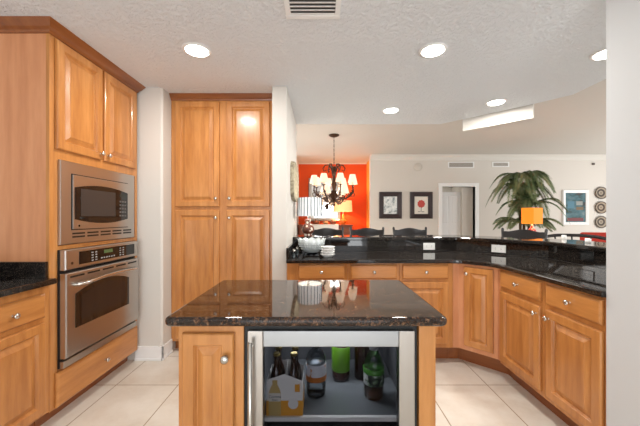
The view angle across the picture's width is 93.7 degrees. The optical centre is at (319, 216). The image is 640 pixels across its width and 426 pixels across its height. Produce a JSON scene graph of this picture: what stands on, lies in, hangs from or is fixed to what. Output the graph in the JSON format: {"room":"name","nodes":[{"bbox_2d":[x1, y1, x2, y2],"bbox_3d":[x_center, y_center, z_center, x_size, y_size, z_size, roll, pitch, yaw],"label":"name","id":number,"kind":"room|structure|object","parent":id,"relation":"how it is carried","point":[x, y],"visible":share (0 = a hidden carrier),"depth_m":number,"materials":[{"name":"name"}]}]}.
{"room":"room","nodes":[
{"label":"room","id":0,"kind":"room"},
{"bbox_2d":[127,88,174,359],"bbox_3d":[-1.847,0.060,3.220,0.865,2.440,1.060,0,0,0],"label":"wall","id":1,"kind":"structure","parent":0,"point":[153,104],"depth_m":2.69,"materials":[{"name":"white paint"}]},
{"bbox_2d":[134,339,172,360],"bbox_3d":[-1.522,1.218,2.757,0.255,0.125,0.185,0,0,0],"label":"baseboard","id":2,"kind":"structure","parent":1,"relation":"attached to","point":[143,353],"depth_m":2.67,"materials":[{"name":"white paint"}]},
{"bbox_2d":[272,86,296,279],"bbox_3d":[-0.358,0.060,3.203,0.133,2.440,1.095,0,0,0],"label":"wall","id":3,"kind":"structure","parent":0,"point":[284,126],"depth_m":2.65,"materials":[{"name":"white paint"}]},
{"bbox_2d":[286,242,294,258],"bbox_3d":[-0.281,0.317,2.892,0.022,0.098,0.613,0,0,0],"label":"backsplash","id":4,"kind":"structure","parent":3,"relation":"attached to","point":[292,246],"depth_m":2.74,"materials":[{"name":"black stone"}]},
{"bbox_2d":[290,161,298,201],"bbox_3d":[-0.274,-0.375,3.290,0.035,0.410,0.720,0,0,0],"label":"wall plaque","id":5,"kind":"object","parent":3,"relation":"attached to","point":[294,173],"visible":0.97,"depth_m":3.13,"materials":[{"name":"beige"}]},
{"bbox_2d":[297,160,298,234],"bbox_3d":[-0.710,-0.140,8.135,0.180,2.840,1.070,0,0,0],"label":"wall","id":6,"kind":"structure","parent":0,"point":[297,160],"depth_m":8.27,"materials":[{"name":"white"}]},
{"bbox_2d":[0,0,605,123],"bbox_3d":[0.025,-1.359,0.575,4.750,0.398,6.350,0,0,0],"label":"ceiling","id":7,"kind":"structure","parent":0,"point":[350,68],"depth_m":2.06,"materials":[{"name":"white paint"}]},
{"bbox_2d":[182,42,211,57],"bbox_3d":[-0.854,-1.154,2.084,0.192,0.012,0.192,0,0,0],"label":"recessed light","id":8,"kind":"object","parent":7,"relation":"in","point":[194,49],"visible":1,"depth_m":2.07,"materials":[{"name":"white paint"}]},
{"bbox_2d":[283,0,341,18],"bbox_3d":[-0.040,-1.153,1.580,0.310,0.013,0.340,0,0,0],"label":"ceiling vent","id":9,"kind":"object","parent":7,"relation":"in","point":[294,9],"visible":1,"depth_m":1.67,"materials":[{"name":"white metal"}]},
{"bbox_2d":[382,107,399,113],"bbox_3d":[0.770,-1.154,3.252,0.192,0.012,0.192,0,0,0],"label":"recessed light","id":10,"kind":"object","parent":7,"relation":"in","point":[388,110],"visible":1,"depth_m":3.23,"materials":[{"name":"white glass"}]},
{"bbox_2d":[418,42,447,57],"bbox_3d":[0.785,-1.154,2.084,0.192,0.012,0.192,0,0,0],"label":"recessed light","id":11,"kind":"object","parent":7,"relation":"in","point":[434,49],"visible":1,"depth_m":2.07,"materials":[{"name":"white"}]},
{"bbox_2d":[485,98,506,105],"bbox_3d":[1.775,-1.154,3.026,0.192,0.012,0.192,0,0,0],"label":"recessed light","id":12,"kind":"object","parent":7,"relation":"in","point":[499,101],"visible":1,"depth_m":3.01,"materials":[{"name":"white"}]},
{"bbox_2d":[463,104,533,131],"bbox_3d":[1.962,-1.288,3.344,0.690,0.537,0.050,0,0,44],"label":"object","id":13,"kind":"structure","parent":7,"relation":"attached to","point":[523,113],"depth_m":3.30,"materials":[{"name":"white"}]},
{"bbox_2d":[589,48,605,60],"bbox_3d":[2.030,-1.154,2.122,0.192,0.012,0.192,0,0,0],"label":"recessed light","id":14,"kind":"object","parent":7,"relation":"in","point":[601,54],"visible":0.45,"depth_m":2.14,"materials":[{"name":"white glass"}]},
{"bbox_2d":[41,348,567,425],"bbox_3d":[2.900,1.330,3.200,12.200,0.100,11.600,0,0,0],"label":"floor","id":15,"kind":"structure","parent":0,"point":[136,393],"depth_m":2.09,"materials":[{"name":"beige tile"}]},
{"bbox_2d":[0,285,48,425],"bbox_3d":[-1.914,0.841,1.583,0.672,0.879,0.445,0,0,0],"label":"base cabinet","id":16,"kind":"object","parent":15,"relation":"on","point":[24,316],"visible":0.96,"depth_m":1.63,"materials":[{"name":"brown wood"}]},
{"bbox_2d":[0,16,145,425],"bbox_3d":[-1.914,0.060,2.207,0.712,2.439,0.953,0,0,0],"label":"tall cabinet","id":17,"kind":"object","parent":15,"relation":"on","point":[61,98],"visible":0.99,"depth_m":1.84,"materials":[{"name":"brown wood"}]},
{"bbox_2d":[58,159,133,244],"bbox_3d":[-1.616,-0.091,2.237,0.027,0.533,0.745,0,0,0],"label":"microwave","id":18,"kind":"object","parent":17,"relation":"attached to","point":[95,204],"visible":1,"depth_m":2.12,"materials":[{"name":"silver metal"}]},
{"bbox_2d":[57,241,137,368],"bbox_3d":[-1.573,0.576,2.237,0.114,0.738,0.753,0,0,0],"label":"wall oven","id":19,"kind":"object","parent":17,"relation":"in","point":[97,286],"visible":1,"depth_m":2.09,"materials":[{"name":"silver metal"}]},
{"bbox_2d":[169,93,271,347],"bbox_3d":[-0.920,0.060,3.174,0.984,2.439,0.752,0,0,0],"label":"pantry cabinet","id":20,"kind":"object","parent":15,"relation":"on","point":[221,143],"visible":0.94,"depth_m":2.83,"materials":[{"name":"brown wood"}]},
{"bbox_2d":[179,326,435,425],"bbox_3d":[-0.049,0.841,1.394,0.969,0.879,0.632,0,0,0],"label":"base cabinet","id":21,"kind":"object","parent":15,"relation":"on","point":[211,358],"visible":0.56,"depth_m":1.12,"materials":[{"name":"brown wood"}]},
{"bbox_2d":[165,280,446,325],"bbox_3d":[-0.051,0.383,1.421,1.042,0.034,0.672,0,0,0],"label":"countertop","id":22,"kind":"structure","parent":21,"relation":"on","point":[228,302],"depth_m":1.25,"materials":[{"name":"brown stone"}]},
{"bbox_2d":[245,326,416,425],"bbox_3d":[0.042,0.834,1.379,0.655,0.852,0.602,0,0,0],"label":"beverage cooler","id":23,"kind":"object","parent":21,"relation":"in","point":[343,403],"visible":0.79,"depth_m":1.14,"materials":[{"name":"grey metal"}]},
{"bbox_2d":[266,359,303,415],"bbox_3d":[-0.139,0.700,1.239,0.143,0.166,0.129,0,0,0],"label":"carton","id":24,"kind":"object","parent":23,"relation":"on","point":[285,393],"visible":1,"depth_m":1.18,"materials":[{"name":"white cardboard"}]},
{"bbox_2d":[269,380,280,415],"bbox_3d":[-0.177,0.710,1.175,0.048,0.140,0.001,0,0,0],"label":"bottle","id":25,"kind":"object","parent":24,"relation":"on","point":[274,385],"depth_m":1.18,"materials":[{"name":"gold cardboard"}]},
{"bbox_2d":[270,351,282,378],"bbox_3d":[-0.175,0.664,1.211,0.055,0.234,0.055,0,0,0],"label":"beer bottle","id":26,"kind":"object","parent":24,"relation":"in","point":[276,371],"visible":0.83,"depth_m":1.20,"materials":[{"name":"brown glass"}]},
{"bbox_2d":[273,347,284,373],"bbox_3d":[-0.175,0.664,1.270,0.055,0.234,0.055,0,0,0],"label":"beer bottle","id":27,"kind":"object","parent":24,"relation":"in","point":[279,349],"visible":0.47,"depth_m":1.26,"materials":[{"name":"brown glass"}]},
{"bbox_2d":[288,351,300,379],"bbox_3d":[-0.105,0.664,1.211,0.055,0.234,0.055,0,0,0],"label":"beer bottle","id":28,"kind":"object","parent":24,"relation":"in","point":[293,372],"visible":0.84,"depth_m":1.20,"materials":[{"name":"brown glass"}]},
{"bbox_2d":[289,347,301,380],"bbox_3d":[-0.105,0.664,1.270,0.055,0.234,0.055,0,0,0],"label":"beer bottle","id":29,"kind":"object","parent":24,"relation":"in","point":[293,348],"visible":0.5,"depth_m":1.26,"materials":[{"name":"brown glass"}]},
{"bbox_2d":[306,347,325,397],"bbox_3d":[-0.018,0.665,1.330,0.092,0.235,0.092,0,0,0],"label":"drink bottle","id":30,"kind":"object","parent":23,"relation":"on","point":[315,366],"visible":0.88,"depth_m":1.31,"materials":[{"name":"clear plastic"}]},
{"bbox_2d":[268,422,391,425],"bbox_3d":[0.047,1.013,1.415,0.600,0.006,0.470,0,0,0],"label":"shelf","id":31,"kind":"object","parent":23,"relation":"attached to","point":[269,423],"depth_m":1.46,"materials":[{"name":"black glass"}]},
{"bbox_2d":[265,359,395,414],"bbox_3d":[0.047,0.786,1.415,0.600,0.006,0.470,0,0,0],"label":"shelf","id":32,"kind":"object","parent":23,"relation":"attached to","point":[347,397],"depth_m":1.29,"materials":[{"name":"grey glass"}]},
{"bbox_2d":[332,347,349,380],"bbox_3d":[0.102,0.661,1.460,0.089,0.242,0.089,0,0,0],"label":"drink bottle","id":33,"kind":"object","parent":23,"relation":"on","point":[340,355],"visible":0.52,"depth_m":1.42,"materials":[{"name":"green"}]},
{"bbox_2d":[354,347,369,380],"bbox_3d":[0.206,0.623,1.470,0.076,0.320,0.076,0,0,0],"label":"wine bottle","id":34,"kind":"object","parent":23,"relation":"on","point":[360,353],"visible":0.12,"depth_m":1.44,"materials":[{"name":"brown glass"}]},
{"bbox_2d":[363,347,383,400],"bbox_3d":[0.236,0.668,1.315,0.092,0.228,0.092,0,0,0],"label":"drink bottle","id":35,"kind":"object","parent":23,"relation":"on","point":[373,372],"visible":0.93,"depth_m":1.29,"materials":[{"name":"green glass"}]},
{"bbox_2d":[287,263,347,279],"bbox_3d":[-0.024,0.841,2.874,0.528,0.879,0.622,0,0,0],"label":"base cabinet","id":36,"kind":"object","parent":15,"relation":"on","point":[295,271],"visible":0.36,"depth_m":2.60,"materials":[{"name":"brown wood"}]},
{"bbox_2d":[286,240,605,297],"bbox_3d":[0.870,0.324,2.351,2.323,0.152,1.740,0,0,0],"label":"countertop","id":37,"kind":"structure","parent":36,"relation":"on","point":[587,279],"depth_m":2.65,"materials":[{"name":"black stone"}]},
{"bbox_2d":[297,237,325,254],"bbox_3d":[-0.083,0.286,2.930,0.277,0.159,0.277,0,0,0],"label":"scalloped bowl","id":38,"kind":"object","parent":37,"relation":"on","point":[311,246],"visible":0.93,"depth_m":2.85,"materials":[{"name":"white ceramic"}]},
{"bbox_2d":[321,253,334,257],"bbox_3d":[0.071,0.350,2.740,0.128,0.030,0.128,0,0,23],"label":"dish","id":39,"kind":"object","parent":37,"relation":"on","point":[322,254],"visible":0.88,"depth_m":2.69,"materials":[{"name":"white ceramic"}]},
{"bbox_2d":[321,251,334,254],"bbox_3d":[0.071,0.328,2.740,0.128,0.030,0.128,0,0,5],"label":"dish","id":40,"kind":"object","parent":39,"relation":"on","point":[332,252],"visible":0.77,"depth_m":2.70,"materials":[{"name":"white ceramic"}]},
{"bbox_2d":[321,248,334,251],"bbox_3d":[0.071,0.305,2.740,0.128,0.030,0.128,0,0,-12],"label":"dish","id":41,"kind":"object","parent":40,"relation":"on","point":[322,249],"visible":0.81,"depth_m":2.69,"materials":[{"name":"white ceramic"}]},
{"bbox_2d":[320,246,334,249],"bbox_3d":[0.071,0.283,2.740,0.128,0.030,0.128,0,0,16],"label":"dish","id":42,"kind":"object","parent":41,"relation":"on","point":[323,247],"visible":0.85,"depth_m":2.70,"materials":[{"name":"white ceramic"}]},
{"bbox_2d":[423,243,434,249],"bbox_3d":[1.163,0.313,3.195,0.124,0.074,0.008,0,0,0],"label":"wall outlet","id":43,"kind":"object","parent":37,"relation":"attached to","point":[426,246],"visible":1,"depth_m":3.19,"materials":[{"name":"white plastic"}]},
{"bbox_2d":[293,235,605,252],"bbox_3d":[1.315,0.230,2.888,3.398,0.036,1.457,0,0,37],"label":"bar ledge","id":44,"kind":"object","parent":37,"relation":"on","point":[575,244],"visible":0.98,"depth_m":3.08,"materials":[{"name":"black stone"}]},
{"bbox_2d":[297,197,321,235],"bbox_3d":[-0.114,-0.001,3.360,0.284,0.425,0.281,0,0,0],"label":"table lamp","id":45,"kind":"object","parent":44,"relation":"on","point":[307,206],"visible":1,"depth_m":3.26,"materials":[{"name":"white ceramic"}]},
{"bbox_2d":[585,238,590,242],"bbox_3d":[2.207,0.191,2.470,0.040,0.042,0.040,0,0,0],"label":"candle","id":46,"kind":"object","parent":44,"relation":"on","point":[587,240],"visible":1,"depth_m":2.46,"materials":[{"name":"white wax"}]},
{"bbox_2d":[491,244,505,252],"bbox_3d":[1.732,0.308,2.911,0.008,0.074,0.124,0,0,-45],"label":"wall outlet","id":47,"kind":"object","parent":37,"relation":"attached to","point":[494,248],"visible":1,"depth_m":2.91,"materials":[{"name":"white plastic"}]},
{"bbox_2d":[579,250,593,261],"bbox_3d":[2.005,0.295,2.260,0.008,0.074,0.124,0,0,0],"label":"wall outlet","id":48,"kind":"object","parent":37,"relation":"attached to","point":[583,255],"visible":1,"depth_m":2.25,"materials":[{"name":"black plastic"}]},
{"bbox_2d":[298,224,352,234],"bbox_3d":[0.150,0.745,8.361,1.500,1.070,0.517,0,0,0],"label":"sideboard","id":49,"kind":"object","parent":15,"relation":"on","point":[346,226],"visible":0.11,"depth_m":8.14,"materials":[{"name":"brown wood"}]},
{"bbox_2d":[312,224,338,229],"bbox_3d":[0.065,0.272,8.297,0.870,0.136,0.426,0,0,0],"label":"table runner","id":50,"kind":"object","parent":49,"relation":"on","point":[316,226],"visible":0.61,"depth_m":8.08,"materials":[{"name":"white fabric"}]},
{"bbox_2d":[334,200,351,224],"bbox_3d":[0.640,-0.120,8.280,0.500,0.660,0.500,0,0,0],"label":"table lamp","id":51,"kind":"object","parent":49,"relation":"on","point":[346,206],"visible":0.89,"depth_m":8.10,"materials":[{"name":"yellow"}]},
{"bbox_2d":[312,227,343,234],"bbox_3d":[0.090,0.708,3.887,0.472,1.148,0.462,0,0,0],"label":"bar stool","id":52,"kind":"object","parent":15,"relation":"on","point":[323,231],"visible":0.13,"depth_m":4.09,"materials":[{"name":"black paint"}]},
{"bbox_2d":[350,227,383,234],"bbox_3d":[0.640,0.708,3.887,0.472,1.148,0.462,0,0,0],"label":"bar stool","id":53,"kind":"object","parent":15,"relation":"on","point":[363,231],"visible":0.09,"depth_m":4.08,"materials":[{"name":"black paint"}]},
{"bbox_2d":[348,263,398,279],"bbox_3d":[0.467,0.841,2.874,0.452,0.879,0.622,0,0,0],"label":"base cabinet","id":54,"kind":"object","parent":15,"relation":"on","point":[356,271],"visible":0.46,"depth_m":2.59,"materials":[{"name":"brown wood"}]},
{"bbox_2d":[392,227,426,234],"bbox_3d":[1.220,0.708,3.887,0.472,1.148,0.462,0,0,0],"label":"bar stool","id":55,"kind":"object","parent":15,"relation":"on","point":[406,231],"visible":0.13,"depth_m":4.08,"materials":[{"name":"black paint"}]},
{"bbox_2d":[399,263,452,357],"bbox_3d":[0.926,0.841,2.874,0.464,0.879,0.622,0,0,0],"label":"base cabinet","id":56,"kind":"object","parent":15,"relation":"on","point":[433,282],"visible":0.48,"depth_m":2.60,"materials":[{"name":"brown wood"}]},
{"bbox_2d":[448,263,512,377],"bbox_3d":[1.486,0.841,2.684,1.148,0.879,0.594,0,0,45],"label":"base cabinet","id":57,"kind":"object","parent":15,"relation":"on","point":[476,288],"visible":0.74,"depth_m":2.50,"materials":[{"name":"brown wood"}]},
{"bbox_2d":[501,228,547,238],"bbox_3d":[2.289,0.708,3.439,0.472,1.148,0.462,0,0,45],"label":"bar stool","id":58,"kind":"object","parent":15,"relation":"on","point":[523,233],"visible":0.15,"depth_m":3.58,"materials":[{"name":"black paint"}]},
{"bbox_2d":[485,170,569,231],"bbox_3d":[4.311,0.152,6.273,1.373,2.257,1.234,0,0,-7],"label":"potted palm","id":59,"kind":"object","parent":15,"relation":"on","point":[524,194],"visible":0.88,"depth_m":6.10,"materials":[{"name":"green plant"}]},
{"bbox_2d":[500,269,560,418],"bbox_3d":[1.684,0.841,2.135,0.622,0.879,0.471,0,0,0],"label":"base cabinet","id":60,"kind":"object","parent":15,"relation":"on","point":[522,298],"visible":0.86,"depth_m":2.08,"materials":[{"name":"brown wood"}]},
{"bbox_2d":[542,282,605,425],"bbox_3d":[1.684,0.841,1.691,0.622,0.879,0.416,0,0,0],"label":"base cabinet","id":61,"kind":"object","parent":15,"relation":"on","point":[575,321],"visible":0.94,"depth_m":1.66,"materials":[{"name":"brown wood"}]},
{"bbox_2d":[547,234,605,239],"bbox_3d":[3.077,0.746,3.603,0.608,1.071,0.610,0,0,-17],"label":"dining chair","id":62,"kind":"object","parent":15,"relation":"on","point":[549,235],"visible":0.2,"depth_m":3.75,"materials":[{"name":"black paint"}]},
{"bbox_2d":[580,232,605,241],"bbox_3d":[4.551,0.765,4.555,0.880,1.031,0.710,0,0,17],"label":"armchair","id":63,"kind":"object","parent":15,"relation":"on","point":[590,233],"visible":0.09,"depth_m":4.83,"materials":[{"name":"red fabric"}]},
{"bbox_3d":[-1.914,0.841,1.118,0.672,0.879,0.475,0,0,0],"label":"base cabinet","id":64,"kind":"object","parent":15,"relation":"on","visible":0},
{"bbox_2d":[0,262,56,297],"bbox_3d":[-1.929,0.334,1.332,0.702,0.132,0.944,0,0,0],"label":"countertop","id":65,"kind":"structure","parent":64,"relation":"on","point":[15,277],"depth_m":1.78,"materials":[{"name":"black stone"}]},
{"bbox_2d":[0,262,47,277],"bbox_3d":[-1.952,0.317,1.794,0.635,0.098,0.020,0,0,0],"label":"backsplash","id":66,"kind":"structure","parent":65,"relation":"on","point":[7,269],"depth_m":1.78,"materials":[{"name":"black stone"}]},
{"bbox_3d":[3.728,0.860,5.300,0.700,0.840,0.360,0,0,0],"label":"console table","id":67,"kind":"object","parent":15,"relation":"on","visible":0},
{"bbox_2d":[521,208,542,231],"bbox_3d":[3.745,0.140,5.300,0.290,0.600,0.200,0,0,-28],"label":"table lamp","id":68,"kind":"object","parent":67,"relation":"on","point":[531,216],"visible":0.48,"depth_m":5.23,"materials":[{"name":"orange fabric"}]},
{"bbox_2d":[299,164,366,229],"bbox_3d":[0.300,-0.140,8.735,2.200,2.840,0.130,0,0,0],"label":"wall","id":69,"kind":"structure","parent":0,"point":[357,217],"depth_m":8.67,"materials":[{"name":"orange paint"}]},
{"bbox_2d":[309,178,339,220],"bbox_3d":[0.130,-0.500,8.644,0.920,1.240,0.050,0,0,0],"label":"wall mirror","id":70,"kind":"object","parent":69,"relation":"attached to","point":[328,214],"visible":0.3,"depth_m":8.65,"materials":[{"name":"white mirror"}]},
{"bbox_2d":[299,163,366,163],"bbox_3d":[0.362,-1.542,8.655,1.965,0.035,0.030,0,0,0],"label":"trim","id":71,"kind":"structure","parent":69,"relation":"attached to","point":[299,163],"depth_m":8.65,"materials":[{"name":"white"}]},
{"bbox_2d":[367,161,368,227],"bbox_3d":[1.383,-0.140,8.195,0.075,2.840,0.950,0,0,0],"label":"wall","id":72,"kind":"structure","parent":0,"point":[368,161],"depth_m":8.32,"materials":[{"name":"orange"}]},
{"bbox_2d":[297,79,605,162],"bbox_3d":[2.900,-1.610,3.200,12.200,0.100,11.600,0,0,0],"label":"ceiling","id":73,"kind":"structure","parent":0,"point":[575,124],"depth_m":5.89,"materials":[{"name":"grey paint"}]},
{"bbox_2d":[310,133,356,205],"bbox_3d":[0.266,-0.875,5.700,0.886,1.369,0.886,0,0,8],"label":"chandelier","id":74,"kind":"object","parent":73,"relation":"hanging from","point":[343,190],"visible":0.99,"depth_m":5.60,"materials":[{"name":"brown metal"}]},
{"bbox_2d":[442,187,472,235],"bbox_3d":[3.950,0.030,8.360,2.500,2.500,1.280,0,0,0],"label":"wall","id":75,"kind":"structure","parent":0,"point":[466,193],"depth_m":7.73,"materials":[{"name":"beige paint"}]},
{"bbox_2d":[442,192,459,234],"bbox_3d":[3.380,0.305,7.838,0.560,1.910,0.044,0,0,0],"label":"door","id":76,"kind":"structure","parent":75,"relation":"in","point":[450,201],"depth_m":7.82,"materials":[{"name":"white paint"}]},
{"bbox_2d":[369,156,605,239],"bbox_3d":[5.135,-0.140,7.660,7.730,2.840,0.120,0,0,0],"label":"wall","id":77,"kind":"structure","parent":0,"point":[384,176],"depth_m":7.60,"materials":[{"name":"beige paint"}]},
{"bbox_2d":[379,192,401,218],"bbox_3d":[1.780,-0.298,7.578,0.570,0.671,0.042,0,0,0],"label":"framed picture","id":78,"kind":"object","parent":77,"relation":"attached to","point":[390,203],"visible":1,"depth_m":7.57,"materials":[{"name":"black wood"}]},
{"bbox_2d":[384,197,396,213],"bbox_3d":[1.780,-0.298,7.588,0.340,0.441,0.004,0,0,0],"label":"print","id":79,"kind":"object","parent":78,"relation":"attached to","point":[390,203],"depth_m":7.59},
{"bbox_2d":[414,163,421,170],"bbox_3d":[2.483,-1.267,7.583,0.200,0.200,0.032,0,0,0],"label":"smoke detector","id":80,"kind":"object","parent":77,"relation":"attached to","point":[417,166],"visible":1,"depth_m":7.58,"materials":[{"name":"beige plastic"}]},
{"bbox_2d":[410,192,432,218],"bbox_3d":[2.559,-0.298,7.578,0.572,0.671,0.042,0,0,0],"label":"framed picture","id":81,"kind":"object","parent":77,"relation":"attached to","point":[421,203],"visible":1,"depth_m":7.57,"materials":[{"name":"black wood"}]},
{"bbox_2d":[417,200,424,207],"bbox_3d":[2.562,-0.332,7.585,0.195,0.198,0.001,0,0,0],"label":"flower","id":82,"kind":"object","parent":81,"relation":"on","point":[421,203],"depth_m":7.59,"materials":[{"name":"red paper"}]},
{"bbox_2d":[415,197,427,213],"bbox_3d":[2.559,-0.298,7.588,0.342,0.441,0.004,0,0,0],"label":"print","id":83,"kind":"object","parent":81,"relation":"attached to","point":[421,203],"depth_m":7.59,"materials":[{"name":"beige paper"}]},
{"bbox_2d":[438,183,478,235],"bbox_3d":[3.510,0.210,7.650,1.020,2.140,0.140,0,0,0],"label":"trim","id":84,"kind":"structure","parent":77,"relation":"attached to","point":[475,186],"depth_m":7.58,"materials":[{"name":"white paint"}]},
{"bbox_2d":[448,162,473,167],"bbox_3d":[3.570,-1.317,7.593,0.664,0.152,0.012,0,0,0],"label":"air vent","id":85,"kind":"object","parent":77,"relation":"in","point":[450,164],"visible":1,"depth_m":7.59,"materials":[{"name":"white metal"}]},
{"bbox_2d":[370,155,605,160],"bbox_3d":[5.085,-1.495,7.545,7.630,0.130,0.110,0,0,0],"label":"trim","id":86,"kind":"structure","parent":77,"relation":"attached to","point":[372,157],"depth_m":7.55,"materials":[{"name":"white"}]},
{"bbox_2d":[492,162,508,166],"bbox_3d":[4.573,-1.330,7.593,0.431,0.127,0.012,0,0,0],"label":"air vent","id":87,"kind":"object","parent":77,"relation":"in","point":[494,164],"visible":1,"depth_m":7.59,"materials":[{"name":"white metal"}]},
{"bbox_2d":[562,190,588,224],"bbox_3d":[6.460,-0.241,7.578,0.659,0.887,0.042,0,0,0],"label":"framed picture","id":88,"kind":"object","parent":77,"relation":"attached to","point":[576,202],"visible":0.92,"depth_m":7.59,"materials":[{"name":"white"}]},
{"bbox_2d":[566,193,585,221],"bbox_3d":[6.460,-0.241,7.588,0.509,0.737,0.004,0,0,0],"label":"print","id":89,"kind":"object","parent":88,"relation":"attached to","point":[575,202],"depth_m":7.59},
{"bbox_2d":[595,201,605,213],"bbox_3d":[7.106,-0.241,7.583,0.310,0.310,0.032,0,0,0],"label":"wall plate","id":90,"kind":"object","parent":77,"relation":"attached to","point":[600,207],"visible":0.89,"depth_m":7.58,"materials":[{"name":"beige ceramic"}]},
{"bbox_2d":[595,187,605,198],"bbox_3d":[7.106,-0.608,7.583,0.310,0.310,0.032,0,0,0],"label":"wall plate","id":91,"kind":"object","parent":77,"relation":"attached to","point":[600,192],"visible":0.91,"depth_m":7.58,"materials":[{"name":"beige ceramic"}]},
{"bbox_2d":[595,216,605,227],"bbox_3d":[7.106,0.127,7.583,0.310,0.310,0.032,0,0,0],"label":"wall plate","id":92,"kind":"object","parent":77,"relation":"attached to","point":[600,221],"visible":0.91,"depth_m":7.58,"materials":[{"name":"beige ceramic"}]},
{"bbox_2d":[457,251,602,268],"bbox_3d":[1.235,0.764,2.818,3.083,1.032,1.184,0,0,37],"label":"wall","id":93,"kind":"structure","parent":0,"point":[457,251],"depth_m":2.64,"materials":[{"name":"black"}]},
{"bbox_2d":[293,240,605,268],"bbox_3d":[1.179,0.307,2.766,2.902,0.117,1.064,0,0,37],"label":"backsplash","id":94,"kind":"structure","parent":93,"relation":"attached to","point":[571,255],"depth_m":3.09,"materials":[{"name":"black stone"}]},
{"bbox_2d":[606,0,639,425],"bbox_3d":[1.956,0.060,0.865,1.088,2.440,1.230,0,0,0],"label":"wall","id":95,"kind":"structure","parent":0,"point":[622,16],"depth_m":1.40,"materials":[{"name":"grey paint"}]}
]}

